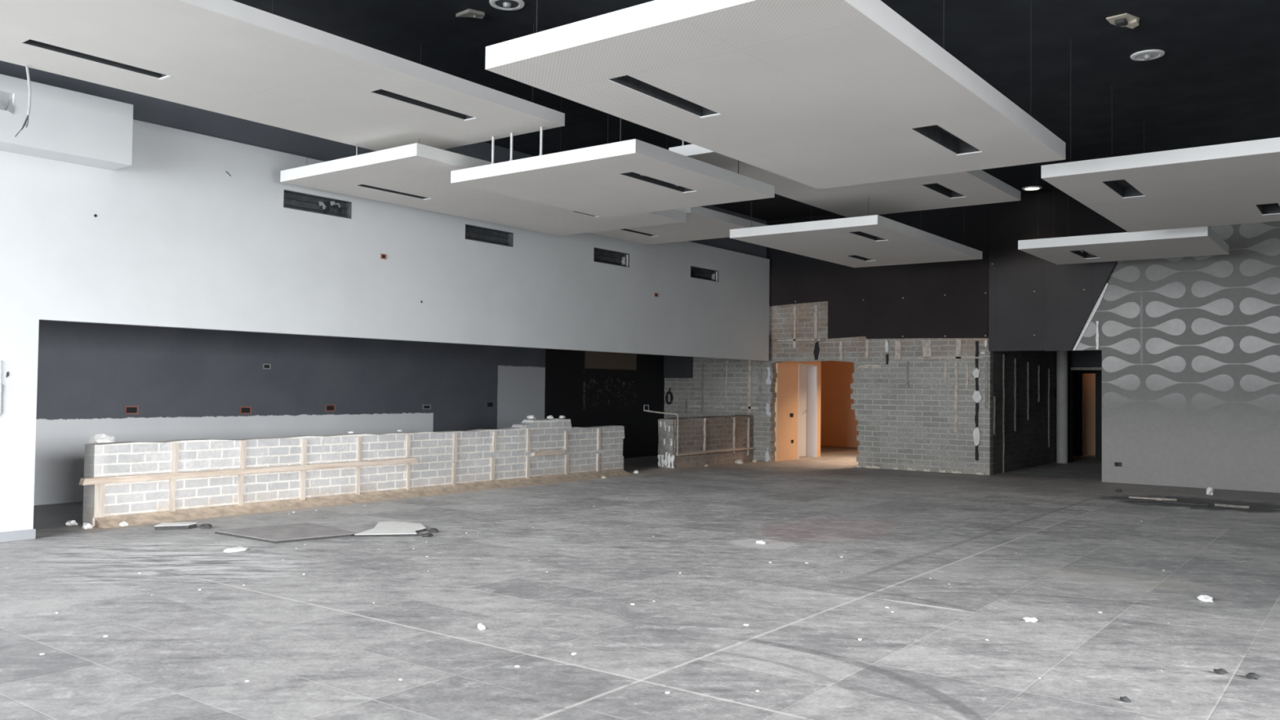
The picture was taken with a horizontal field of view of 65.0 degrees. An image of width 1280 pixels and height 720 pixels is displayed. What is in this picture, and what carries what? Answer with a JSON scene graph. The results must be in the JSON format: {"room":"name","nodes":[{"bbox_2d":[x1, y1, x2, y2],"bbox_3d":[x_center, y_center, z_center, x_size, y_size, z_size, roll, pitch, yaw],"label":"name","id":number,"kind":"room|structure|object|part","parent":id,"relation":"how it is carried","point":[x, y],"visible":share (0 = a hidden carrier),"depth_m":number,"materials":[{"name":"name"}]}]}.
{"room":"empty commercial hall","nodes":[
{"label":"empty commercial hall","id":0,"kind":"room"},
{"bbox_2d":[33,320,664,505],"bbox_3d":[-3.970,0.556,16.529,0.120,2.700,14.870,0,-2,37],"label":"wall","id":1,"kind":"structure","parent":0,"point":[184,383],"depth_m":14.90,"materials":[{"name":"paint"}]},
{"bbox_2d":[124,406,138,413],"bbox_3d":[-6.567,0.647,12.965,0.010,0.100,0.170,0,-2,37],"label":"box","id":2,"kind":"object","parent":1,"relation":"attached to","point":[128,410],"visible":1,"depth_m":12.96,"materials":[{"name":"plastic"}]},
{"bbox_2d":[240,406,251,413],"bbox_3d":[-5.599,0.714,14.251,0.010,0.100,0.170,0,-2,37],"label":"box","id":3,"kind":"object","parent":1,"relation":"attached to","point":[243,410],"visible":1,"depth_m":14.25,"materials":[{"name":"plastic"}]},
{"bbox_2d":[262,364,271,368],"bbox_3d":[-5.400,0.093,14.523,0.010,0.075,0.120,0,-2,37],"label":"box","id":4,"kind":"object","parent":1,"relation":"attached to","point":[264,366],"visible":1,"depth_m":14.53,"materials":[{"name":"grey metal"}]},
{"bbox_2d":[325,404,335,411],"bbox_3d":[-4.746,0.735,15.385,0.010,0.100,0.170,0,-2,37],"label":"box","id":5,"kind":"object","parent":1,"relation":"attached to","point":[328,407],"visible":1,"depth_m":15.39,"materials":[{"name":"plastic"}]},
{"bbox_2d":[422,404,431,408],"bbox_3d":[-3.592,0.791,16.919,0.010,0.075,0.170,0,-2,37],"label":"box","id":6,"kind":"object","parent":1,"relation":"attached to","point":[424,406],"visible":1,"depth_m":16.92,"materials":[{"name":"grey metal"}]},
{"bbox_2d":[487,402,493,406],"bbox_3d":[-2.703,0.804,18.102,0.010,0.075,0.120,0,-2,37],"label":"box","id":7,"kind":"object","parent":1,"relation":"attached to","point":[489,404],"visible":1,"depth_m":18.11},
{"bbox_2d":[644,404,648,410],"bbox_3d":[0.138,1.042,21.878,0.010,0.130,0.170,0,-2,37],"label":"box","id":8,"kind":"object","parent":1,"relation":"attached to","point":[646,406],"visible":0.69,"depth_m":21.89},
{"bbox_2d":[0,60,766,258],"bbox_3d":[-3.579,-2.705,12.743,0.120,0.980,20.900,0,-2,37],"label":"wall","id":9,"kind":"structure","parent":0,"point":[146,108],"depth_m":11.38,"materials":[{"name":"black paint"}]},
{"bbox_2d":[0,119,821,532],"bbox_3d":[-2.952,-0.257,13.458,0.310,4.180,22.940,0,-2,37],"label":"wall","id":10,"kind":"structure","parent":0,"point":[175,239],"depth_m":11.74,"materials":[{"name":"paint"}]},
{"bbox_2d":[0,360,8,416],"bbox_3d":[-5.887,0.269,9.295,0.016,0.530,0.078,0,-2,37],"label":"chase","id":11,"kind":"object","parent":10,"relation":"attached to","point":[2,385],"visible":1,"depth_m":9.27,"materials":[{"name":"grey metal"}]},
{"bbox_2d":[0,528,35,542],"bbox_3d":[-7.733,1.547,6.824,0.015,0.095,6.700,0,-2,37],"label":"baseboard","id":12,"kind":"structure","parent":10,"relation":"attached to","point":[30,534],"depth_m":9.37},
{"bbox_2d":[0,74,133,170],"bbox_3d":[-7.313,-2.314,7.100,0.405,0.600,7.220,0,-2,37],"label":"duct boxing","id":13,"kind":"object","parent":10,"relation":"attached to","point":[64,125],"visible":1,"depth_m":9.38,"materials":[{"name":"paint"}]},
{"bbox_2d":[283,189,351,218],"bbox_3d":[-3.897,-1.862,12.069,0.111,0.210,0.950,0,-2,37],"label":"air vent","id":14,"kind":"object","parent":10,"relation":"in","point":[291,199],"visible":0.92,"depth_m":12.11,"materials":[{"name":"metal"}]},
{"bbox_2d":[380,253,386,259],"bbox_3d":[-3.269,-1.319,12.797,0.010,0.065,0.090,0,-2,37],"label":"box","id":15,"kind":"object","parent":10,"relation":"attached to","point":[384,256],"visible":1,"depth_m":12.80,"materials":[{"name":"plastic"}]},
{"bbox_2d":[465,223,513,247],"bbox_3d":[-2.185,-1.769,14.345,0.111,0.210,0.950,0,-2,37],"label":"air vent","id":16,"kind":"object","parent":10,"relation":"in","point":[473,233],"visible":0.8,"depth_m":14.41,"materials":[{"name":"metal"}]},
{"bbox_2d":[593,247,629,267],"bbox_3d":[-0.505,-1.687,16.578,0.111,0.230,0.940,0,-2,37],"label":"air vent","id":17,"kind":"object","parent":10,"relation":"in","point":[601,255],"visible":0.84,"depth_m":16.66,"materials":[{"name":"metal"}]},
{"bbox_2d":[690,266,718,281],"bbox_3d":[1.168,-1.606,18.803,0.111,0.210,0.950,0,-2,37],"label":"air vent","id":18,"kind":"object","parent":10,"relation":"in","point":[695,272],"visible":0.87,"depth_m":18.91,"materials":[{"name":"metal"}]},
{"bbox_2d":[797,363,817,458],"bbox_3d":[3.566,1.119,22.088,0.297,2.060,0.880,0,-2,37],"label":"door","id":19,"kind":"structure","parent":10,"relation":"in","point":[807,373],"depth_m":22.35,"materials":[{"name":"paint"}]},
{"bbox_2d":[0,445,1279,719],"bbox_3d":[3.634,1.933,11.967,17.800,0.120,28.800,0,-2,37],"label":"floor","id":20,"kind":"structure","parent":0,"point":[314,645],"depth_m":6.92,"materials":[{"name":"grey concrete"}]},
{"bbox_2d":[65,520,77,525],"bbox_3d":[-5.896,1.691,10.408,0.113,0.058,0.102,1,-2,6],"label":"lump","id":21,"kind":"object","parent":20,"relation":"on","point":[72,522],"visible":1,"depth_m":10.38,"materials":[{"name":"paint"}]},
{"bbox_2d":[81,522,93,528],"bbox_3d":[-5.620,1.688,10.215,0.100,0.060,0.104,0,-2,37],"label":"lump","id":22,"kind":"object","parent":20,"relation":"on","point":[86,526],"visible":1,"depth_m":10.18,"materials":[{"name":"paint"}]},
{"bbox_2d":[118,521,128,526],"bbox_3d":[-5.356,1.698,10.416,0.074,0.050,0.077,0,-2,23],"label":"lump","id":23,"kind":"object","parent":20,"relation":"on","point":[122,523],"visible":1,"depth_m":10.39,"materials":[{"name":"paint"}]},
{"bbox_2d":[154,522,196,530],"bbox_3d":[-4.745,1.703,10.286,0.354,0.045,0.255,1,-2,-8],"label":"debris piece","id":24,"kind":"object","parent":20,"relation":"on","point":[163,526],"visible":1,"depth_m":10.22,"materials":[{"name":"paint"}]},
{"bbox_2d":[200,524,212,528],"bbox_3d":[-4.466,1.710,10.339,0.114,0.048,0.110,1,-2,-8],"label":"scrap","id":25,"kind":"object","parent":20,"relation":"on","point":[202,526],"visible":1,"depth_m":10.30,"materials":[{"name":"grey"}]},
{"bbox_2d":[223,546,248,552],"bbox_3d":[-3.609,1.692,8.983,0.164,0.026,0.216,1,-2,1],"label":"fragment","id":26,"kind":"object","parent":20,"relation":"on","point":[239,548],"visible":1,"depth_m":8.93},
{"bbox_2d":[213,522,357,543],"bbox_3d":[-3.471,1.719,9.991,1.180,0.028,0.950,0,-2,37],"label":"plywood sheet","id":27,"kind":"object","parent":20,"relation":"on","point":[277,534],"visible":1,"depth_m":9.88,"materials":[{"name":"grey wood"}]},
{"bbox_2d":[78,417,631,528],"bbox_3d":[-2.997,1.353,13.879,0.450,0.985,9.090,0,-2,37],"label":"half wall","id":28,"kind":"structure","parent":20,"relation":"on","point":[134,483],"depth_m":12.56,"materials":[{"name":"white brick"}]},
{"bbox_2d":[88,434,115,443],"bbox_3d":[-5.655,0.825,10.549,0.205,0.101,0.228,1,-2,-8],"label":"lump","id":29,"kind":"object","parent":28,"relation":"on","point":[98,438],"visible":1,"depth_m":10.48,"materials":[{"name":"paint"}]},
{"bbox_2d":[526,414,535,418],"bbox_3d":[-1.710,0.898,15.792,0.116,0.063,0.161,0,-2,21],"label":"crumb","id":30,"kind":"object","parent":28,"relation":"on","point":[531,416],"visible":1,"depth_m":15.75,"materials":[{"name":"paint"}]},
{"bbox_2d":[355,521,426,537],"bbox_3d":[-2.499,1.738,10.310,0.593,0.030,0.970,1,-2,0],"label":"broken board","id":31,"kind":"object","parent":20,"relation":"on","point":[382,529],"visible":1,"depth_m":10.15,"materials":[{"name":"white"}]},
{"bbox_2d":[421,532,433,537],"bbox_3d":[-2.100,1.728,9.927,0.114,0.048,0.121,1,-2,-25],"label":"scrap","id":32,"kind":"object","parent":20,"relation":"on","point":[428,534],"visible":1,"depth_m":9.90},
{"bbox_2d":[428,528,439,533],"bbox_3d":[-2.114,1.736,10.228,0.115,0.048,0.113,1,-2,5],"label":"scrap","id":33,"kind":"object","parent":20,"relation":"on","point":[432,530],"visible":0.99,"depth_m":10.21,"materials":[{"name":"grey"}]},
{"bbox_2d":[477,623,485,630],"bbox_3d":[-0.979,1.641,6.183,0.056,0.039,0.042,0,-2,30],"label":"fragment","id":34,"kind":"object","parent":20,"relation":"on","point":[480,626],"visible":1,"depth_m":6.17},
{"bbox_2d":[657,414,754,468],"bbox_3d":[1.367,1.589,19.948,0.431,0.950,2.915,0,-2,37],"label":"half wall","id":35,"kind":"structure","parent":20,"relation":"on","point":[714,439],"depth_m":19.52,"materials":[{"name":"paint"}]},
{"bbox_2d":[643,409,678,455],"bbox_3d":[0.388,1.364,19.003,0.869,0.824,0.040,-1,-2,42],"label":"conduit","id":36,"kind":"object","parent":35,"relation":"attached to","point":[643,410],"visible":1,"depth_m":18.73,"materials":[{"name":"grey metal"}]},
{"bbox_2d":[734,458,743,463],"bbox_3d":[1.988,2.034,20.096,0.176,0.102,0.172,0,-2,37],"label":"lump","id":37,"kind":"object","parent":20,"relation":"on","point":[738,461],"visible":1,"depth_m":20.04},
{"bbox_2d":[755,540,765,543],"bbox_3d":[1.170,1.768,9.751,0.073,0.031,0.106,1,-2,-22],"label":"fragment","id":38,"kind":"object","parent":20,"relation":"on","point":[757,541],"visible":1,"depth_m":9.73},
{"bbox_2d":[1022,617,1037,622],"bbox_3d":[2.558,1.700,6.574,0.094,0.027,0.070,1,-2,5],"label":"fragment","id":39,"kind":"object","parent":20,"relation":"on","point":[1026,619],"visible":1,"depth_m":6.56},
{"bbox_2d":[1119,696,1131,702],"bbox_3d":[2.367,1.652,4.894,0.053,0.027,0.040,0,-2,37],"label":"crumb","id":40,"kind":"object","parent":20,"relation":"on","point":[1125,699],"visible":1,"depth_m":4.88,"materials":[{"name":"grey concrete"}]},
{"bbox_2d":[1100,497,1155,502],"bbox_3d":[6.834,1.953,14.057,0.701,0.030,0.108,0,-2,24],"label":"splinter","id":41,"kind":"object","parent":20,"relation":"on","point":[1101,498],"visible":1,"depth_m":14.02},
{"bbox_2d":[1128,496,1176,501],"bbox_3d":[7.245,1.962,14.188,0.601,0.030,0.092,0,-2,27],"label":"splinter","id":42,"kind":"object","parent":20,"relation":"on","point":[1134,497],"visible":0.73,"depth_m":14.15,"materials":[{"name":"beige wood"}]},
{"bbox_2d":[1154,496,1168,497],"bbox_3d":[7.409,1.968,14.319,0.350,0.030,0.054,1,-2,-21],"label":"splinter","id":43,"kind":"object","parent":20,"relation":"on","point":[1156,496],"visible":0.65,"depth_m":14.34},
{"bbox_2d":[1161,499,1208,506],"bbox_3d":[7.422,1.950,13.680,0.092,0.030,0.601,2,-2,-37],"label":"splinter","id":44,"kind":"object","parent":20,"relation":"on","point":[1162,500],"visible":1,"depth_m":13.64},
{"bbox_2d":[1196,595,1213,602],"bbox_3d":[4.120,1.732,7.310,0.091,0.043,0.120,1,-2,4],"label":"fragment","id":45,"kind":"object","parent":20,"relation":"on","point":[1202,597],"visible":1,"depth_m":7.28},
{"bbox_2d":[1189,506,1229,510],"bbox_3d":[7.436,1.935,13.108,0.500,0.030,0.077,0,-2,7],"label":"splinter","id":46,"kind":"object","parent":20,"relation":"on","point":[1191,507],"visible":1,"depth_m":13.08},
{"bbox_2d":[1206,487,1213,494],"bbox_3d":[8.525,1.963,15.013,0.100,0.124,0.104,0,-2,11],"label":"fragment","id":47,"kind":"object","parent":20,"relation":"on","point":[1209,491],"visible":1,"depth_m":14.98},
{"bbox_2d":[1213,668,1227,675],"bbox_3d":[3.117,1.673,5.394,0.049,0.031,0.065,1,-2,-26],"label":"crumb","id":48,"kind":"object","parent":20,"relation":"on","point":[1220,671],"visible":1,"depth_m":5.38,"materials":[{"name":"grey concrete"}]},
{"bbox_2d":[1214,503,1248,508],"bbox_3d":[7.894,1.948,13.389,0.400,0.030,0.062,-1,-2,42],"label":"splinter","id":49,"kind":"object","parent":20,"relation":"on","point":[1215,504],"visible":1,"depth_m":13.37,"materials":[{"name":"beige wood"}]},
{"bbox_2d":[1245,672,1260,679],"bbox_3d":[3.239,1.671,5.313,0.052,0.030,0.059,1,-2,-13],"label":"crumb","id":50,"kind":"object","parent":20,"relation":"on","point":[1251,675],"visible":1,"depth_m":5.30,"materials":[{"name":"grey concrete"}]},
{"bbox_2d":[232,0,1279,221],"bbox_3d":[2.182,-3.304,8.431,15.800,0.120,21.100,0,-2,37],"label":"ceiling","id":51,"kind":"structure","parent":0,"point":[1216,80],"depth_m":10.48,"materials":[{"name":"paint"}]},
{"bbox_2d":[0,0,564,151],"bbox_3d":[-3.492,-2.831,8.019,2.380,0.984,6.050,0,-2,37],"label":"ceiling panel","id":52,"kind":"object","parent":51,"relation":"hanging from","point":[227,57],"visible":0.97,"depth_m":8.14,"materials":[{"name":"paint"}]},
{"bbox_2d":[14,65,31,137],"bbox_3d":[-4.933,-2.070,8.033,0.109,0.584,0.021,1,-2,-10],"label":"cable","id":53,"kind":"object","parent":52,"relation":"hanging from","point":[26,66],"visible":1,"depth_m":8.03,"materials":[{"name":"white plastic"}]},
{"bbox_2d":[455,8,484,18],"bbox_3d":[-1.591,-3.240,9.404,0.266,0.044,0.159,1,-2,-10],"label":"ceiling plate","id":54,"kind":"object","parent":51,"relation":"attached to","point":[468,12],"visible":1,"depth_m":9.40,"materials":[{"name":"grey metal"}]},
{"bbox_2d":[280,43,686,235],"bbox_3d":[-1.714,-2.564,12.593,2.320,1.224,4.750,0,-2,37],"label":"ceiling panel","id":55,"kind":"object","parent":51,"relation":"hanging from","point":[416,175],"visible":0.69,"depth_m":11.84,"materials":[{"name":"paint"}]},
{"bbox_3d":[-2.253,-2.699,10.280,0.041,1.095,0.041,2,-2,-31],"label":"hanger rod","id":56,"kind":"part","parent":55,"relation":"part of","materials":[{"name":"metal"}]},
{"bbox_2d":[488,0,524,10],"bbox_3d":[-1.216,-3.239,9.170,0.320,0.049,0.320,0,-2,37],"label":"recessed light","id":57,"kind":"object","parent":51,"relation":"in","point":[506,5],"visible":1,"depth_m":9.16,"materials":[{"name":"paint"}]},
{"bbox_2d":[450,113,774,217],"bbox_3d":[-0.238,-2.508,10.736,2.410,1.404,2.520,0,-2,37],"label":"ceiling panel","id":58,"kind":"object","parent":51,"relation":"hanging from","point":[631,176],"visible":0.94,"depth_m":10.30,"materials":[{"name":"paint"}]},
{"bbox_3d":[-1.488,-2.113,10.159,0.041,0.295,0.041,0,-2,14],"label":"hanger rod","id":59,"kind":"part","parent":58,"relation":"part of","materials":[{"name":"metal"}]},
{"bbox_3d":[-1.280,-2.115,10.003,0.041,0.295,0.041,2,-2,-31],"label":"hanger rod","id":60,"kind":"part","parent":58,"relation":"part of","materials":[{"name":"metal"}]},
{"bbox_3d":[-0.961,-2.117,9.763,0.041,0.295,0.041,2,-2,-31],"label":"hanger rod","id":61,"kind":"part","parent":58,"relation":"part of","materials":[{"name":"metal"}]},
{"bbox_3d":[-0.392,-2.535,12.155,0.041,1.275,0.041,0,-2,14],"label":"hanger rod","id":62,"kind":"part","parent":58,"relation":"part of","materials":[{"name":"metal"}]},
{"bbox_3d":[-0.175,-2.609,9.365,0.041,1.275,0.041,2,-2,-31],"label":"hanger rod","id":63,"kind":"part","parent":58,"relation":"part of","materials":[{"name":"metal"}]},
{"bbox_2d":[590,142,768,244],"bbox_3d":[0.425,-2.530,15.446,2.350,1.084,2.200,0,-2,37],"label":"ceiling panel","id":64,"kind":"object","parent":51,"relation":"hanging from","point":[701,223],"visible":0.44,"depth_m":15.35,"materials":[{"name":"paint"}]},
{"bbox_2d":[485,0,1065,189],"bbox_3d":[1.313,-2.508,7.316,2.280,1.554,4.480,0,-2,37],"label":"ceiling panel","id":65,"kind":"object","parent":51,"relation":"hanging from","point":[817,94],"visible":1,"depth_m":6.47,"materials":[{"name":"paint"}]},
{"bbox_3d":[-0.635,-2.632,6.257,0.041,1.410,0.041,2,-2,-31],"label":"hanger rod","id":66,"kind":"part","parent":65,"relation":"part of","materials":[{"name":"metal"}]},
{"bbox_3d":[2.049,-2.586,6.765,0.041,1.410,0.041,2,-2,-31],"label":"hanger rod","id":67,"kind":"part","parent":65,"relation":"part of","materials":[{"name":"metal"}]},
{"bbox_3d":[3.263,-2.527,8.379,0.041,1.410,0.041,0,-2,14],"label":"hanger rod","id":68,"kind":"part","parent":65,"relation":"part of","materials":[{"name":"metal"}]},
{"bbox_2d":[668,140,1020,217],"bbox_3d":[2.668,-2.644,12.141,2.450,0.984,4.550,0,-2,37],"label":"ceiling panel","id":69,"kind":"object","parent":51,"relation":"hanging from","point":[978,187],"visible":0.48,"depth_m":12.74,"materials":[{"name":"paint"}]},
{"bbox_2d":[729,210,982,267],"bbox_3d":[3.363,-2.351,15.050,2.200,1.394,4.050,0,-2,37],"label":"ceiling panel","id":70,"kind":"object","parent":51,"relation":"hanging from","point":[868,241],"visible":0.91,"depth_m":14.38,"materials":[{"name":"paint"}]},
{"bbox_2d":[1022,186,1042,190],"bbox_3d":[6.721,-2.939,17.210,0.320,0.017,0.320,0,-2,37],"label":"recessed light","id":71,"kind":"object","parent":51,"relation":"in","point":[1030,188],"visible":0.94,"depth_m":17.17,"materials":[{"name":"paint"}]},
{"bbox_2d":[1106,13,1139,28],"bbox_3d":[4.544,-3.163,9.416,0.250,0.049,0.360,0,-2,37],"label":"junction box","id":72,"kind":"object","parent":51,"relation":"attached to","point":[1126,20],"visible":1,"depth_m":9.36,"materials":[{"name":"white plastic"}]},
{"bbox_2d":[1017,136,1229,264],"bbox_3d":[7.199,-2.304,14.918,2.450,1.404,2.150,0,-2,37],"label":"ceiling panel","id":73,"kind":"object","parent":51,"relation":"hanging from","point":[1197,241],"visible":0.88,"depth_m":14.51,"materials":[{"name":"paint"}]},
{"bbox_3d":[5.883,-2.389,14.841,0.041,1.270,0.041,0,-2,14],"label":"hanger rod","id":74,"kind":"part","parent":73,"relation":"part of","materials":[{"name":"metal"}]},
{"bbox_3d":[6.396,-2.364,15.524,0.041,1.270,0.041,2,-2,-31],"label":"hanger rod","id":75,"kind":"part","parent":73,"relation":"part of","materials":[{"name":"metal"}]},
{"bbox_3d":[6.910,-2.339,16.206,0.041,1.270,0.041,0,-2,14],"label":"hanger rod","id":76,"kind":"part","parent":73,"relation":"part of","materials":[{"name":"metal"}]},
{"bbox_2d":[1130,49,1164,61],"bbox_3d":[5.241,-3.129,10.368,0.320,0.049,0.320,0,-2,37],"label":"recessed light","id":77,"kind":"object","parent":51,"relation":"in","point":[1148,55],"visible":1,"depth_m":10.34,"materials":[{"name":"paint"}]},
{"bbox_2d":[1040,38,1279,232],"bbox_3d":[6.142,-2.430,10.760,2.440,1.404,4.070,0,-2,37],"label":"ceiling panel","id":78,"kind":"object","parent":51,"relation":"hanging from","point":[1237,183],"visible":1,"depth_m":10.12,"materials":[{"name":"paint"}]},
{"bbox_3d":[4.253,-2.541,9.913,0.041,1.275,0.041,2,-2,-31],"label":"hanger rod","id":79,"kind":"part","parent":78,"relation":"part of","materials":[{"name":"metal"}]},
{"bbox_3d":[5.344,-2.488,11.363,0.041,1.275,0.041,2,-2,-31],"label":"hanger rod","id":80,"kind":"part","parent":78,"relation":"part of","materials":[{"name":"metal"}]},
{"bbox_3d":[6.434,-2.435,12.812,0.041,1.275,0.041,0,-2,14],"label":"hanger rod","id":81,"kind":"part","parent":78,"relation":"part of","materials":[{"name":"metal"}]},
{"bbox_2d":[820,360,859,447],"bbox_3d":[7.122,0.931,25.354,7.100,2.700,0.120,0,-2,37],"label":"wall","id":82,"kind":"structure","parent":0,"point":[838,423],"depth_m":26.68,"materials":[{"name":"paint"}]},
{"bbox_2d":[663,191,1127,475],"bbox_3d":[4.519,-0.410,19.553,10.070,5.000,0.254,0,-2,37],"label":"wall","id":83,"kind":"structure","parent":0,"point":[920,404],"depth_m":18.83,"materials":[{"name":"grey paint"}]},
{"bbox_2d":[665,387,672,404],"bbox_3d":[0.650,0.803,22.289,0.184,0.377,0.081,0,-2,37],"label":"cable coil","id":84,"kind":"object","parent":83,"relation":"hanging from","point":[668,391],"visible":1,"depth_m":22.26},
{"bbox_2d":[992,351,1056,474],"bbox_3d":[7.744,0.894,20.087,0.145,2.500,4.550,0,-2,37],"label":"wall","id":85,"kind":"structure","parent":0,"point":[1024,406],"depth_m":19.74,"materials":[{"name":"black paint"}]},
{"bbox_2d":[1051,351,1067,463],"bbox_3d":[8.972,0.946,21.422,0.262,2.500,0.362,0,-2,37],"label":"column","id":86,"kind":"structure","parent":0,"point":[1061,356],"depth_m":21.38,"materials":[{"name":"paint"}]},
{"bbox_2d":[1067,350,1102,462],"bbox_3d":[9.972,0.907,21.415,2.110,2.600,0.150,0,-2,37],"label":"wall","id":87,"kind":"structure","parent":0,"point":[1082,358],"depth_m":21.77,"materials":[{"name":"black paint"}]},
{"bbox_2d":[1070,367,1102,369],"bbox_3d":[9.956,0.184,21.328,1.520,0.060,0.050,0,-2,37],"label":"trim","id":88,"kind":"structure","parent":87,"relation":"attached to","point":[1071,368],"depth_m":21.57,"materials":[{"name":"grey metal"}]},
{"bbox_2d":[1072,369,1102,457],"bbox_3d":[11.163,0.975,23.365,2.550,2.600,0.100,0,-2,37],"label":"wall","id":89,"kind":"structure","parent":0,"point":[1077,375],"depth_m":23.82,"materials":[{"name":"black paint"}]},
{"bbox_2d":[1083,373,1095,455],"bbox_3d":[11.014,0.999,24.289,1.600,2.600,0.100,0,-2,37],"label":"door","id":90,"kind":"structure","parent":0,"point":[1089,380],"depth_m":24.32,"materials":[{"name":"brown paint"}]},
{"bbox_2d":[1045,221,1279,493],"bbox_3d":[10.893,-0.463,14.826,9.400,5.000,0.150,0,-2,37],"label":"wall","id":91,"kind":"structure","parent":0,"point":[1189,346],"depth_m":16.16,"materials":[{"name":"grey paint"}]},
{"bbox_2d":[1072,283,1108,350],"bbox_3d":[7.688,-0.733,17.131,0.570,1.130,0.030,0,-2,37],"label":"trim","id":92,"kind":"structure","parent":91,"relation":"attached to","point":[1098,303],"depth_m":17.11,"materials":[{"name":"paint"}]},
{"bbox_2d":[1095,320,1099,349],"bbox_3d":[7.774,-0.419,17.058,0.050,0.480,0.030,0,-2,37],"label":"trim","id":93,"kind":"structure","parent":91,"relation":"attached to","point":[1097,322],"depth_m":17.05,"materials":[{"name":"paint"}]},
{"bbox_2d":[1114,462,1121,466],"bbox_3d":[8.005,1.748,16.810,0.110,0.070,0.018,0,-2,37],"label":"wall socket","id":94,"kind":"object","parent":91,"relation":"attached to","point":[1116,464],"visible":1,"depth_m":16.80,"materials":[{"name":"black plastic"}]}
]}

